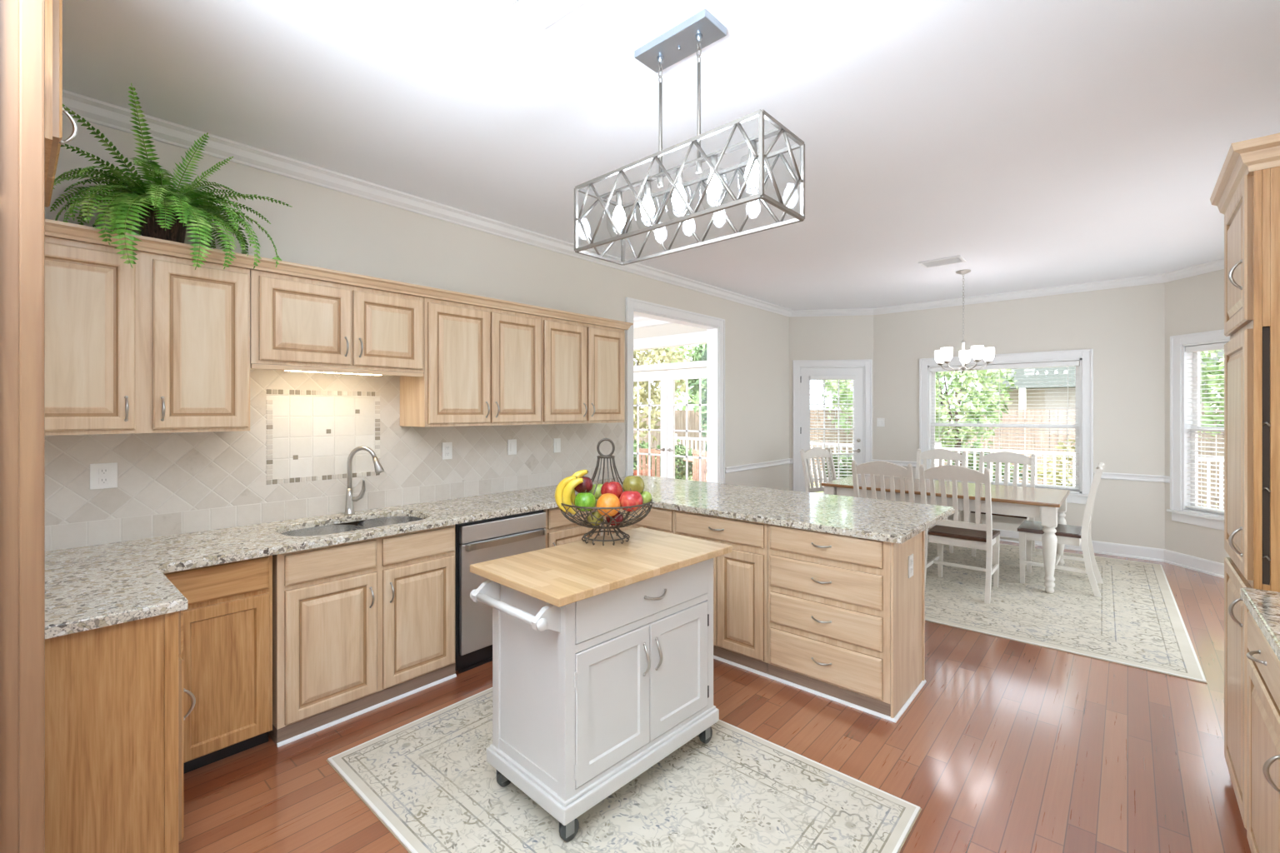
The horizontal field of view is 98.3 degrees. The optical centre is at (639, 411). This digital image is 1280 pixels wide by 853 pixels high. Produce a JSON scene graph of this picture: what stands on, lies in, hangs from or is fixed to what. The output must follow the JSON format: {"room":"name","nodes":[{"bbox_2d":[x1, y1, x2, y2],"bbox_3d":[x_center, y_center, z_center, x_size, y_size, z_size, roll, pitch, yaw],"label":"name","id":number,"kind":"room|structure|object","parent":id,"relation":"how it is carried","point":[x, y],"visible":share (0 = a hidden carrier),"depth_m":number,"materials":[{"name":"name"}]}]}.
{"room":"kitchen","nodes":[
{"label":"kitchen","id":0,"kind":"room"},
{"bbox_2d":[45,115,789,536],"bbox_3d":[-1.461,0.072,3.720,0.140,2.885,10.450,0,0,41],"label":"wall","id":1,"kind":"structure","parent":0,"point":[323,227],"depth_m":3.84,"materials":[{"name":"paint"}]},
{"bbox_2d":[90,462,117,489],"bbox_3d":[-2.422,0.292,2.498,0.010,0.115,0.090,0,0,41],"label":"power outlet","id":2,"kind":"object","parent":1,"relation":"attached to","point":[102,476],"visible":1,"depth_m":2.50,"materials":[{"name":"white plastic"}]},
{"bbox_2d":[45,236,249,435],"bbox_3d":[-2.320,-0.293,2.348,0.379,0.775,1.053,0,0,41],"label":"upper cabinet","id":3,"kind":"object","parent":1,"relation":"attached to","point":[161,344],"visible":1,"depth_m":2.36,"materials":[{"name":"brown wood"}]},
{"bbox_2d":[50,83,291,269],"bbox_3d":[-2.085,-0.938,2.477,0.544,0.726,0.929,0,0,41],"label":"potted fern","id":4,"kind":"object","parent":3,"relation":"on","point":[163,217],"visible":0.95,"depth_m":2.38,"materials":[{"name":"plant"}]},
{"bbox_2d":[138,205,187,243],"bbox_3d":[-2.171,-0.823,2.520,0.172,0.170,0.172,0,0,41],"label":"basket pot","id":5,"kind":"object","parent":4,"relation":"on","point":[177,233],"depth_m":2.46,"materials":[{"name":"wicker"}]},
{"bbox_2d":[45,219,633,329],"bbox_3d":[-1.433,-0.709,3.354,0.377,0.055,3.737,0,0,41],"label":"crown molding","id":6,"kind":"structure","parent":3,"relation":"attached to","point":[57,229],"depth_m":2.82,"materials":[{"name":"brown wood"}]},
{"bbox_2d":[266,389,379,484],"bbox_3d":[-1.810,0.139,3.202,0.006,0.515,0.603,0,0,41],"label":"mosaic panel","id":7,"kind":"object","parent":1,"relation":"attached to","point":[268,391],"visible":0.93,"depth_m":3.13,"materials":[{"name":"tile"}]},
{"bbox_2d":[45,367,624,551],"bbox_3d":[-1.576,0.185,3.475,0.012,0.831,4.330,0,0,41],"label":"backsplash","id":8,"kind":"structure","parent":1,"relation":"attached to","point":[169,483],"depth_m":3.08,"materials":[{"name":"tile"}]},
{"bbox_2d":[250,270,424,376],"bbox_3d":[-1.681,-0.443,3.072,0.379,0.475,0.869,0,0,41],"label":"upper cabinet","id":9,"kind":"object","parent":1,"relation":"attached to","point":[295,321],"depth_m":2.91,"materials":[{"name":"brown wood"}]},
{"bbox_2d":[442,442,452,459],"bbox_3d":[-1.309,0.270,3.760,0.010,0.115,0.072,0,0,41],"label":"power outlet","id":10,"kind":"object","parent":1,"relation":"attached to","point":[447,447],"visible":1,"depth_m":3.76,"materials":[{"name":"white plastic"}]},
{"bbox_2d":[400,297,541,427],"bbox_3d":[-1.101,-0.293,3.731,0.379,0.775,0.880,0,0,41],"label":"upper cabinet","id":11,"kind":"object","parent":1,"relation":"attached to","point":[482,366],"visible":1,"depth_m":3.55,"materials":[{"name":"brown wood"}]},
{"bbox_2d":[507,439,516,454],"bbox_3d":[-0.960,0.270,4.156,0.010,0.115,0.080,0,0,41],"label":"light switch","id":12,"kind":"object","parent":1,"relation":"attached to","point":[512,444],"visible":1,"depth_m":4.15,"materials":[{"name":"white plastic"}]},
{"bbox_2d":[553,438,560,452],"bbox_3d":[-0.671,0.278,4.484,0.010,0.115,0.072,0,0,41],"label":"light switch","id":13,"kind":"object","parent":1,"relation":"attached to","point":[557,442],"visible":1,"depth_m":4.48,"materials":[{"name":"white plastic"}]},
{"bbox_2d":[541,316,624,424],"bbox_3d":[-0.520,-0.293,4.390,0.379,0.775,0.869,0,0,41],"label":"upper cabinet","id":14,"kind":"object","parent":1,"relation":"attached to","point":[583,364],"visible":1,"depth_m":4.24,"materials":[{"name":"brown wood"}]},
{"bbox_2d":[625,297,724,484],"bbox_3d":[0.365,0.231,5.780,0.176,2.568,1.651,0,0,41],"label":"trim","id":15,"kind":"structure","parent":1,"relation":"attached to","point":[715,328],"depth_m":6.28,"materials":[{"name":"paint"}]},
{"bbox_2d":[725,458,793,473],"bbox_3d":[1.542,0.684,6.978,0.056,0.070,1.648,0,0,41],"label":"trim","id":16,"kind":"structure","parent":1,"relation":"attached to","point":[790,461],"depth_m":6.91,"materials":[{"name":"paint"}]},
{"bbox_2d":[633,323,706,345],"bbox_3d":[0.013,0.115,7.747,2.974,2.800,0.140,0,0,41],"label":"wall","id":17,"kind":"structure","parent":0,"point":[673,328],"depth_m":7.38,"materials":[{"name":"paint"}]},
{"bbox_2d":[633,316,672,329],"bbox_3d":[-0.066,-1.220,7.657,2.974,0.130,0.100,0,0,41],"label":"trim","id":18,"kind":"structure","parent":17,"relation":"attached to","point":[640,322],"depth_m":7.52,"materials":[{"name":"paint"}]},
{"bbox_2d":[633,330,706,481],"bbox_3d":[0.378,0.256,7.400,1.976,2.518,0.178,0,0,41],"label":"door","id":19,"kind":"structure","parent":17,"relation":"in","point":[667,373],"depth_m":7.36,"materials":[{"name":"paint"}]},
{"bbox_2d":[62,0,1279,309],"bbox_3d":[0.478,-1.421,2.445,4.496,0.100,11.100,0,0,41],"label":"ceiling","id":20,"kind":"structure","parent":0,"point":[1037,144],"depth_m":2.50,"materials":[{"name":"paint"}]},
{"bbox_2d":[45,0,78,207],"bbox_3d":[-2.054,-1.048,1.677,0.860,0.600,0.454,0,0,41],"label":"upper cabinet","id":21,"kind":"object","parent":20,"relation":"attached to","point":[54,109],"visible":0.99,"depth_m":1.55,"materials":[{"name":"brown wood"}]},
{"bbox_2d":[574,8,804,265],"bbox_3d":[0.144,-1.005,2.039,0.852,0.730,0.282,0,0,42],"label":"pendant","id":22,"kind":"object","parent":20,"relation":"hanging from","point":[702,29],"visible":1,"depth_m":1.98,"materials":[{"name":"metal"}]},
{"bbox_2d":[612,191,625,229],"bbox_3d":[-0.085,-0.797,2.248,0.104,0.184,0.103,0,0,41],"label":"bulb","id":23,"kind":"object","parent":22,"relation":"attached to","point":[619,218],"depth_m":2.23,"materials":[{"name":"white glass"}]},
{"bbox_2d":[640,180,654,219],"bbox_3d":[0.030,-0.797,2.143,0.104,0.184,0.103,0,0,41],"label":"bulb","id":24,"kind":"object","parent":22,"relation":"attached to","point":[647,202],"depth_m":2.13,"materials":[{"name":"white glass"}]},
{"bbox_2d":[671,168,686,209],"bbox_3d":[0.144,-0.797,2.039,0.104,0.184,0.103,0,0,41],"label":"bulb","id":25,"kind":"object","parent":22,"relation":"attached to","point":[678,204],"depth_m":2.03,"materials":[{"name":"white glass"}]},
{"bbox_2d":[706,155,721,199],"bbox_3d":[0.259,-0.797,1.935,0.104,0.184,0.103,0,0,41],"label":"bulb","id":26,"kind":"object","parent":22,"relation":"attached to","point":[714,189],"depth_m":1.92,"materials":[{"name":"white glass"}]},
{"bbox_2d":[744,140,758,187],"bbox_3d":[0.373,-0.797,1.830,0.104,0.184,0.103,0,0,41],"label":"bulb","id":27,"kind":"object","parent":22,"relation":"attached to","point":[752,182],"depth_m":1.82,"materials":[{"name":"white glass"}]},
{"bbox_2d":[918,255,966,268],"bbox_3d":[2.764,-1.364,5.056,0.340,0.012,0.240,0,0,41],"label":"ceiling vent","id":28,"kind":"object","parent":20,"relation":"in","point":[956,259],"visible":1,"depth_m":5.05,"materials":[{"name":"metal"}]},
{"bbox_2d":[935,269,994,370],"bbox_3d":[3.165,-0.883,5.425,0.510,0.975,0.505,0,0,41],"label":"chandelier","id":29,"kind":"object","parent":20,"relation":"hanging from","point":[944,355],"visible":1,"depth_m":5.34,"materials":[{"name":"glass"}]},
{"bbox_2d":[178,540,1251,852],"bbox_3d":[0.475,1.575,2.441,4.496,0.120,11.090,0,0,41],"label":"floor","id":30,"kind":"structure","parent":0,"point":[1006,746],"depth_m":2.42,"materials":[{"name":"brown wood"}]},
{"bbox_2d":[0,0,44,852],"bbox_3d":[-1.622,0.289,1.018,0.620,2.450,0.702,0,0,41],"label":"pantry cabinet","id":31,"kind":"object","parent":30,"relation":"on","point":[22,22],"visible":1,"depth_m":1.06,"materials":[{"name":"beige wood"}]},
{"bbox_2d":[45,610,195,852],"bbox_3d":[-2.108,1.075,1.963,1.202,0.878,0.654,0,0,41],"label":"base cabinet","id":32,"kind":"object","parent":30,"relation":"on","point":[114,718],"visible":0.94,"depth_m":1.66,"materials":[{"name":"brown wood"}]},
{"bbox_2d":[45,475,954,639],"bbox_3d":[-0.409,0.618,2.786,2.674,0.035,4.160,0,0,41],"label":"countertop","id":33,"kind":"structure","parent":32,"relation":"on","point":[89,587],"depth_m":2.75,"materials":[{"name":"stone"}]},
{"bbox_2d":[280,516,423,536],"bbox_3d":[-1.532,0.726,3.003,0.430,0.178,0.740,0,0,41],"label":"sink","id":34,"kind":"object","parent":33,"relation":"in","point":[331,529],"visible":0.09,"depth_m":3.10,"materials":[{"name":"metal"}]},
{"bbox_2d":[280,525,364,536],"bbox_3d":[-1.647,0.726,2.873,0.430,0.178,0.392,0,0,41],"label":"basin","id":35,"kind":"object","parent":34,"relation":"in","point":[331,529],"depth_m":3.06,"materials":[{"name":"metal"}]},
{"bbox_2d":[357,516,423,529],"bbox_3d":[-1.397,0.726,3.156,0.430,0.178,0.332,0,0,41],"label":"basin","id":36,"kind":"object","parent":34,"relation":"in","point":[381,522],"depth_m":3.32,"materials":[{"name":"metal"}]},
{"bbox_2d":[343,445,384,514],"bbox_3d":[-1.615,0.402,3.237,0.220,0.398,0.060,0,0,-7],"label":"faucet","id":37,"kind":"object","parent":33,"relation":"on","point":[349,509],"visible":1,"depth_m":3.22,"materials":[{"name":"silver metal"}]},
{"bbox_2d":[163,555,272,774],"bbox_3d":[-2.004,1.075,2.532,0.605,0.878,0.403,0,0,41],"label":"base cabinet","id":38,"kind":"object","parent":30,"relation":"on","point":[227,654],"visible":0.71,"depth_m":2.36,"materials":[{"name":"brown wood"}]},
{"bbox_2d":[268,525,454,744],"bbox_3d":[-1.552,1.075,3.011,0.651,0.878,0.883,0,0,41],"label":"base cabinet","id":39,"kind":"object","parent":30,"relation":"on","point":[357,626],"visible":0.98,"depth_m":2.75,"materials":[{"name":"brown wood"}]},
{"bbox_2d":[276,674,456,747],"bbox_3d":[-1.343,1.508,2.827,0.013,0.014,0.885,0,0,41],"label":"trim","id":40,"kind":"structure","parent":39,"relation":"attached to","point":[379,705],"depth_m":2.77,"materials":[{"name":"paint"}]},
{"bbox_2d":[455,510,546,674],"bbox_3d":[-1.034,1.079,3.582,0.642,0.872,0.638,0,0,41],"label":"dishwasher","id":41,"kind":"object","parent":30,"relation":"on","point":[477,542],"visible":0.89,"depth_m":3.26,"materials":[{"name":"silver metal"}]},
{"bbox_2d":[543,500,600,548],"bbox_3d":[-0.657,1.075,4.034,0.639,0.878,0.511,0,0,41],"label":"base cabinet","id":42,"kind":"object","parent":30,"relation":"on","point":[560,531],"visible":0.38,"depth_m":3.75,"materials":[{"name":"brown wood"}]},
{"bbox_2d":[325,687,921,852],"bbox_3d":[-0.144,1.510,2.249,2.018,0.010,1.388,0,0,41],"label":"rug","id":43,"kind":"object","parent":30,"relation":"on","point":[429,780],"visible":0.64,"depth_m":2.14,"materials":[{"name":"fabric"}]},
{"bbox_2d":[470,527,732,842],"bbox_3d":[-0.141,1.058,2.348,0.576,0.892,1.026,0,0,44],"label":"kitchen cart","id":44,"kind":"object","parent":43,"relation":"on","point":[602,656],"visible":1,"depth_m":2.11,"materials":[{"name":"paint"}]},
{"bbox_2d":[560,438,653,545],"bbox_3d":[-0.161,0.369,2.608,0.444,0.483,0.444,0,0,41],"label":"fruit basket","id":45,"kind":"object","parent":44,"relation":"on","point":[595,527],"visible":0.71,"depth_m":2.55,"materials":[{"name":"metal"}]},
{"bbox_2d":[555,470,588,514],"bbox_3d":[-0.314,0.372,2.536,0.150,0.201,0.106,0,0,0],"label":"banana bunch","id":46,"kind":"object","parent":45,"relation":"in","point":[565,492],"visible":0.76,"depth_m":2.50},
{"bbox_2d":[574,476,593,493],"bbox_3d":[-0.265,0.337,2.578,0.091,0.088,0.092,0,0,20],"label":"apple","id":47,"kind":"object","parent":45,"relation":"in","point":[587,484],"visible":0.67,"depth_m":2.54,"materials":[{"name":"red plant"}]},
{"bbox_2d":[574,490,596,511],"bbox_3d":[-0.247,0.402,2.496,0.100,0.095,0.099,0,0,-10],"label":"apple","id":48,"kind":"object","parent":45,"relation":"in","point":[582,499],"visible":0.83,"depth_m":2.46,"materials":[{"name":"green plant"}]},
{"bbox_2d":[587,509,603,525],"bbox_3d":[-0.206,0.486,2.548,0.075,0.076,0.076,0,0,-18],"label":"apple","id":49,"kind":"object","parent":45,"relation":"in","point":[596,513],"visible":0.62,"depth_m":2.52,"materials":[{"name":"green plant"}]},
{"bbox_2d":[590,482,602,499],"bbox_3d":[-0.196,0.373,2.618,0.083,0.082,0.084,0,0,-43],"label":"apple","id":50,"kind":"object","parent":45,"relation":"in","point":[597,494],"visible":0.45,"depth_m":2.58,"materials":[{"name":"green plant"}]},
{"bbox_2d":[560,495,653,529],"bbox_3d":[-0.161,0.478,2.608,0.444,0.124,0.444,0,0,41],"label":"bowl","id":51,"kind":"object","parent":45,"relation":"on","point":[622,525],"depth_m":2.49,"materials":[{"name":"metal"}]},
{"bbox_2d":[596,493,620,516],"bbox_3d":[-0.141,0.416,2.466,0.108,0.098,0.107,0,0,-2],"label":"orange","id":52,"kind":"object","parent":45,"relation":"in","point":[607,500],"visible":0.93,"depth_m":2.43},
{"bbox_2d":[600,480,622,499],"bbox_3d":[-0.131,0.362,2.563,0.104,0.098,0.103,0,0,16],"label":"apple","id":53,"kind":"object","parent":45,"relation":"in","point":[613,487],"visible":0.59,"depth_m":2.53,"materials":[{"name":"red plant"}]},
{"bbox_2d":[605,510,623,525],"bbox_3d":[-0.116,0.482,2.538,0.080,0.079,0.079,0,0,28],"label":"apple","id":54,"kind":"object","parent":45,"relation":"in","point":[620,518],"visible":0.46,"depth_m":2.51,"materials":[{"name":"red plant"}]},
{"bbox_2d":[619,488,643,511],"bbox_3d":[-0.041,0.400,2.508,0.110,0.103,0.109,0,0,37],"label":"apple","id":55,"kind":"object","parent":45,"relation":"in","point":[627,498],"visible":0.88,"depth_m":2.47,"materials":[{"name":"red plant"}]},
{"bbox_2d":[622,474,644,494],"bbox_3d":[-0.031,0.343,2.603,0.103,0.104,0.104,0,0,6],"label":"apple","id":56,"kind":"object","parent":45,"relation":"in","point":[634,482],"visible":0.68,"depth_m":2.56,"materials":[{"name":"green plant"}]},
{"bbox_2d":[640,491,651,504],"bbox_3d":[0.024,0.406,2.608,0.064,0.058,0.063,0,0,21],"label":"lime","id":57,"kind":"object","parent":45,"relation":"in","point":[647,497],"visible":0.7,"depth_m":2.58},
{"bbox_2d":[603,505,674,534],"bbox_3d":[0.125,1.075,3.986,0.658,0.878,0.554,0,0,41],"label":"base cabinet","id":58,"kind":"object","parent":30,"relation":"on","point":[658,519],"visible":0.16,"depth_m":3.69,"materials":[{"name":"brown wood"}]},
{"bbox_2d":[675,510,767,674],"bbox_3d":[0.625,1.075,3.546,0.665,0.878,0.554,0,0,41],"label":"base cabinet","id":59,"kind":"object","parent":30,"relation":"on","point":[740,576],"visible":0.52,"depth_m":3.27,"materials":[{"name":"brown wood"}]},
{"bbox_2d":[713,655,926,723],"bbox_3d":[0.662,1.508,3.559,2.026,0.014,0.541,0,0,41],"label":"trim","id":60,"kind":"structure","parent":30,"relation":"on","point":[922,684],"depth_m":2.95,"materials":[{"name":"paint"}]},
{"bbox_2d":[767,524,924,718],"bbox_3d":[1.144,1.075,3.105,0.689,0.878,0.579,0,0,41],"label":"base cabinet","id":61,"kind":"object","parent":30,"relation":"on","point":[846,617],"visible":0.97,"depth_m":2.89,"materials":[{"name":"brown wood"}]},
{"bbox_2d":[908,554,913,578],"bbox_3d":[1.427,0.815,2.910,0.010,0.115,0.075,0,0,41],"label":"power outlet","id":62,"kind":"object","parent":61,"relation":"attached to","point":[911,557],"visible":1,"depth_m":2.90,"materials":[{"name":"white plastic"}]},
{"bbox_2d":[925,535,1207,684],"bbox_3d":[3.021,1.510,5.182,2.908,0.010,3.068,0,0,40],"label":"rug","id":63,"kind":"object","parent":30,"relation":"on","point":[1137,622],"visible":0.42,"depth_m":4.18,"materials":[{"name":"fabric"}]},
{"bbox_2d":[800,447,836,492],"bbox_3d":[2.255,0.970,6.423,0.507,1.068,0.576,0,0,-32],"label":"dining chair","id":64,"kind":"object","parent":63,"relation":"on","point":[816,452],"visible":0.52,"depth_m":6.58,"materials":[{"name":"paint"}]},
{"bbox_2d":[851,460,926,574],"bbox_3d":[2.294,0.970,5.059,0.507,1.068,0.576,0,0,41],"label":"dining chair","id":65,"kind":"object","parent":63,"relation":"on","point":[882,468],"visible":0.41,"depth_m":4.86,"materials":[{"name":"paint"}]},
{"bbox_2d":[915,449,966,553],"bbox_3d":[3.313,0.970,6.208,0.507,1.068,0.576,0,0,41],"label":"dining chair","id":66,"kind":"object","parent":63,"relation":"on","point":[941,454],"visible":0.32,"depth_m":6.38,"materials":[{"name":"paint"}]},
{"bbox_2d":[820,475,1069,594],"bbox_3d":[2.996,1.128,5.531,2.000,0.752,1.060,0,0,41],"label":"dining table","id":67,"kind":"object","parent":63,"relation":"on","point":[1006,500],"visible":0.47,"depth_m":5.05,"materials":[{"name":"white wood"}]},
{"bbox_2d":[919,465,999,604],"bbox_3d":[2.717,0.970,4.686,0.507,1.068,0.576,0,0,41],"label":"dining chair","id":68,"kind":"object","parent":63,"relation":"on","point":[963,534],"visible":0.88,"depth_m":4.54,"materials":[{"name":"white wood"}]},
{"bbox_2d":[970,451,1035,560],"bbox_3d":[3.793,0.970,5.785,0.507,1.068,0.576,0,0,41],"label":"dining chair","id":69,"kind":"object","parent":63,"relation":"on","point":[1007,457],"visible":0.44,"depth_m":5.86,"materials":[{"name":"paint"}]},
{"bbox_2d":[1017,462,1104,597],"bbox_3d":[3.679,0.970,4.835,0.576,1.068,0.507,0,0,41],"label":"dining chair","id":70,"kind":"object","parent":63,"relation":"on","point":[1029,531],"visible":0.96,"depth_m":4.76,"materials":[{"name":"paint"}]},
{"bbox_2d":[1210,132,1279,829],"bbox_3d":[2.484,0.302,1.903,0.680,2.425,0.660,0,0,41],"label":"pantry cabinet","id":71,"kind":"object","parent":30,"relation":"on","point":[1247,189],"visible":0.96,"depth_m":1.92,"materials":[{"name":"brown wood"}]},
{"bbox_2d":[1246,610,1279,852],"bbox_3d":[2.063,1.075,1.423,0.684,0.878,0.698,0,0,41],"label":"base cabinet","id":72,"kind":"object","parent":30,"relation":"on","point":[1262,664],"visible":1,"depth_m":1.64,"materials":[{"name":"brown wood"}]},
{"bbox_3d":[1.599,1.075,0.897,0.684,0.878,0.698,0,0,41],"label":"base cabinet","id":73,"kind":"object","parent":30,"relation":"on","visible":0},
{"bbox_2d":[1240,587,1279,660],"bbox_3d":[1.846,0.618,1.141,0.680,0.035,1.414,0,0,41],"label":"countertop","id":74,"kind":"structure","parent":73,"relation":"on","point":[1263,606],"depth_m":1.68,"materials":[{"name":"stone"}]},
{"bbox_2d":[789,315,873,490],"bbox_3d":[2.629,0.072,7.588,1.156,2.885,0.140,0,0,7],"label":"wall","id":75,"kind":"structure","parent":0,"point":[827,337],"depth_m":7.53,"materials":[{"name":"paint"}]},
{"bbox_2d":[792,359,872,493],"bbox_3d":[2.615,0.409,7.569,1.035,2.211,0.182,0,0,7],"label":"door","id":76,"kind":"structure","parent":75,"relation":"in","point":[802,369],"depth_m":7.54,"materials":[{"name":"paint"}]},
{"bbox_2d":[809,375,855,494],"bbox_3d":[2.605,0.407,7.496,0.591,1.775,0.060,0,0,7],"label":"window blind","id":77,"kind":"object","parent":76,"relation":"attached to","point":[811,377],"visible":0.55,"depth_m":7.49,"materials":[{"name":"white"}]},
{"bbox_2d":[873,282,1164,549],"bbox_3d":[4.277,0.072,6.545,2.900,2.885,0.140,0,0,41],"label":"wall","id":78,"kind":"structure","parent":0,"point":[1124,327],"depth_m":5.91,"materials":[{"name":"paint"}]},
{"bbox_2d":[876,418,884,426],"bbox_3d":[3.213,0.149,7.383,0.100,0.115,0.010,0,0,41],"label":"light switch","id":79,"kind":"object","parent":78,"relation":"attached to","point":[880,422],"visible":1,"depth_m":7.38,"materials":[{"name":"white plastic"}]},
{"bbox_2d":[872,459,916,467],"bbox_3d":[3.339,0.684,7.256,0.586,0.070,0.033,0,0,41],"label":"trim","id":80,"kind":"structure","parent":78,"relation":"attached to","point":[902,463],"depth_m":7.19,"materials":[{"name":"paint"}]},
{"bbox_2d":[919,349,1093,504],"bbox_3d":[4.250,0.168,6.538,1.750,1.673,0.185,0,0,41],"label":"window","id":81,"kind":"structure","parent":78,"relation":"in","point":[927,423],"depth_m":6.15,"materials":[{"name":"paint"}]},
{"bbox_2d":[930,360,1079,489],"bbox_3d":[4.246,0.152,6.533,1.482,1.405,0.060,0,0,41],"label":"window blind","id":82,"kind":"object","parent":81,"relation":"attached to","point":[1071,363],"visible":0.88,"depth_m":6.38,"materials":[{"name":"white"}]},
{"bbox_2d":[1094,471,1169,483],"bbox_3d":[5.073,0.684,5.703,0.599,0.070,0.071,0,0,41],"label":"trim","id":83,"kind":"structure","parent":78,"relation":"attached to","point":[1154,478],"depth_m":5.69,"materials":[{"name":"paint"}]},
{"bbox_2d":[1165,269,1229,564],"bbox_3d":[5.383,0.072,5.060,0.140,2.885,1.024,0,0,-4],"label":"wall","id":84,"kind":"structure","parent":0,"point":[1194,304],"depth_m":5.32,"materials":[{"name":"paint"}]},
{"bbox_2d":[62,89,1224,316],"bbox_3d":[0.467,-1.333,2.433,4.456,0.076,11.068,0,0,41],"label":"trim","id":85,"kind":"structure","parent":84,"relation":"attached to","point":[94,111],"depth_m":3.70,"materials":[{"name":"paint"}]},
{"bbox_2d":[927,525,1224,578],"bbox_3d":[4.198,1.452,4.673,2.292,0.125,5.508,0,0,1],"label":"baseboard","id":86,"kind":"structure","parent":84,"relation":"attached to","point":[1213,568],"depth_m":5.62,"materials":[{"name":"paint"}]},
{"bbox_2d":[1166,329,1229,530],"bbox_3d":[5.361,0.171,5.058,0.185,1.828,0.915,0,0,-4],"label":"window","id":87,"kind":"structure","parent":84,"relation":"in","point":[1180,366],"depth_m":5.38,"materials":[{"name":"paint"}]},
{"bbox_2d":[1185,342,1226,513],"bbox_3d":[5.354,0.154,5.057,0.060,1.560,0.647,0,0,-4],"label":"window blind","id":88,"kind":"object","parent":87,"relation":"attached to","point":[1201,348],"visible":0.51,"depth_m":5.23,"materials":[{"name":"white"}]},
{"label":"outside","id":89,"kind":"structure","parent":0,"visible":0},
{"bbox_3d":[3.155,1.684,8.116,22.000,0.100,4.450,0,0,41],"label":"deck","id":90,"kind":"object","parent":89,"visible":0},
{"bbox_2d":[633,440,660,476],"bbox_3d":[-0.023,1.086,10.878,0.796,1.097,0.734,0,0,41],"label":"bush","id":91,"kind":"object","parent":90,"relation":"on","point":[643,445],"visible":0.27,"depth_m":10.78,"materials":[{"name":"plant"}]},
{"bbox_2d":[635,448,675,477],"bbox_3d":[0.292,1.149,10.011,0.560,0.970,0.555,0,0,21],"label":"patio chair","id":92,"kind":"object","parent":90,"relation":"on","point":[644,465],"visible":0.22,"depth_m":9.78,"materials":[{"name":"brown wood"}]},
{"bbox_2d":[650,437,692,479],"bbox_3d":[0.637,1.145,11.907,1.387,1.240,0.935,0,0,41],"label":"bush","id":93,"kind":"object","parent":90,"relation":"on","point":[679,452],"visible":0.26,"depth_m":11.68,"materials":[{"name":"green plant"}]},
{"bbox_2d":[691,450,706,481],"bbox_3d":[1.250,1.149,9.432,0.555,0.970,0.560,0,0,-19],"label":"patio chair","id":94,"kind":"object","parent":90,"relation":"on","point":[695,468],"visible":0.24,"depth_m":9.38,"materials":[{"name":"brown wood"}]},
{"bbox_2d":[825,450,852,480],"bbox_3d":[3.378,1.133,9.258,0.679,1.003,0.713,0,0,41],"label":"bush","id":95,"kind":"object","parent":90,"relation":"on","point":[834,457],"visible":0.23,"depth_m":9.14,"materials":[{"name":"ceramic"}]},
{"bbox_2d":[675,434,1224,509],"bbox_3d":[6.061,1.085,8.388,14.100,1.100,0.100,0,0,41],"label":"railing","id":96,"kind":"object","parent":90,"relation":"on","point":[676,435],"visible":0.1,"depth_m":8.50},
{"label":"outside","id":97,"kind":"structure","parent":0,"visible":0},
{"bbox_2d":[678,430,1216,508],"bbox_3d":[22.450,2.039,25.468,80.000,0.150,52.100,0,0,41],"label":"lawn","id":98,"kind":"structure","parent":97,"point":[835,430],"depth_m":17.41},
{"bbox_2d":[633,346,695,444],"bbox_3d":[-0.462,-0.670,16.477,4.134,5.277,2.831,0,0,41],"label":"tree","id":99,"kind":"object","parent":98,"relation":"on","point":[642,357],"visible":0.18,"depth_m":15.85,"materials":[{"name":"green plant"}]},
{"bbox_2d":[658,345,706,409],"bbox_3d":[2.754,-3.526,21.867,8.335,10.989,5.092,0,0,41],"label":"tree","id":100,"kind":"object","parent":98,"relation":"on","point":[678,401],"visible":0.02,"depth_m":23.20,"materials":[{"name":"green plant"}]},
{"bbox_2d":[685,344,706,451],"bbox_3d":[2.259,-0.717,13.851,2.799,5.369,2.312,0,0,41],"label":"tree","id":101,"kind":"object","parent":98,"relation":"on","point":[701,352],"visible":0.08,"depth_m":13.74,"materials":[{"name":"green plant"}]},
{"bbox_2d":[820,373,951,434],"bbox_3d":[5.338,-0.479,12.671,3.528,4.894,2.937,0,0,41],"label":"tree","id":102,"kind":"object","parent":98,"relation":"on","point":[827,388],"visible":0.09,"depth_m":12.97,"materials":[{"name":"green plant"}]},
{"bbox_2d":[633,409,1224,509],"bbox_3d":[7.435,0.965,12.949,22.030,2.000,0.060,0,0,41],"label":"fence","id":103,"kind":"object","parent":98,"relation":"on","point":[680,415],"visible":0.1,"depth_m":12.12,"materials":[{"name":"wood"}]},
{"bbox_2d":[935,369,1017,465],"bbox_3d":[5.454,0.260,9.596,1.709,3.513,1.606,0,0,41],"label":"tree","id":104,"kind":"object","parent":98,"relation":"on","point":[976,408],"visible":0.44,"depth_m":9.27,"materials":[{"name":"green plant"}]},
{"bbox_2d":[935,440,1030,482],"bbox_3d":[6.361,1.307,11.107,2.477,1.660,1.365,0,0,41],"label":"bush","id":105,"kind":"object","parent":98,"relation":"on","point":[968,457],"visible":0.07,"depth_m":10.67,"materials":[{"name":"green plant"}]},
{"bbox_2d":[1036,439,1074,486],"bbox_3d":[7.967,1.214,9.455,2.082,1.903,1.391,0,0,41],"label":"bush","id":106,"kind":"object","parent":98,"relation":"on","point":[1049,457],"visible":0.09,"depth_m":9.94,"materials":[{"name":"green plant"}]},
{"bbox_2d":[980,349,1224,504],"bbox_3d":[13.345,0.015,14.231,7.200,3.900,5.200,0,0,41],"label":"house","id":107,"kind":"structure","parent":98,"relation":"on","point":[1022,380],"depth_m":14.11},
{"bbox_2d":[1197,350,1224,439],"bbox_3d":[9.602,-0.166,8.569,2.608,4.266,1.867,0,0,41],"label":"tree","id":108,"kind":"object","parent":98,"relation":"on","point":[1208,355],"visible":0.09,"depth_m":8.88,"materials":[{"name":"green plant"}]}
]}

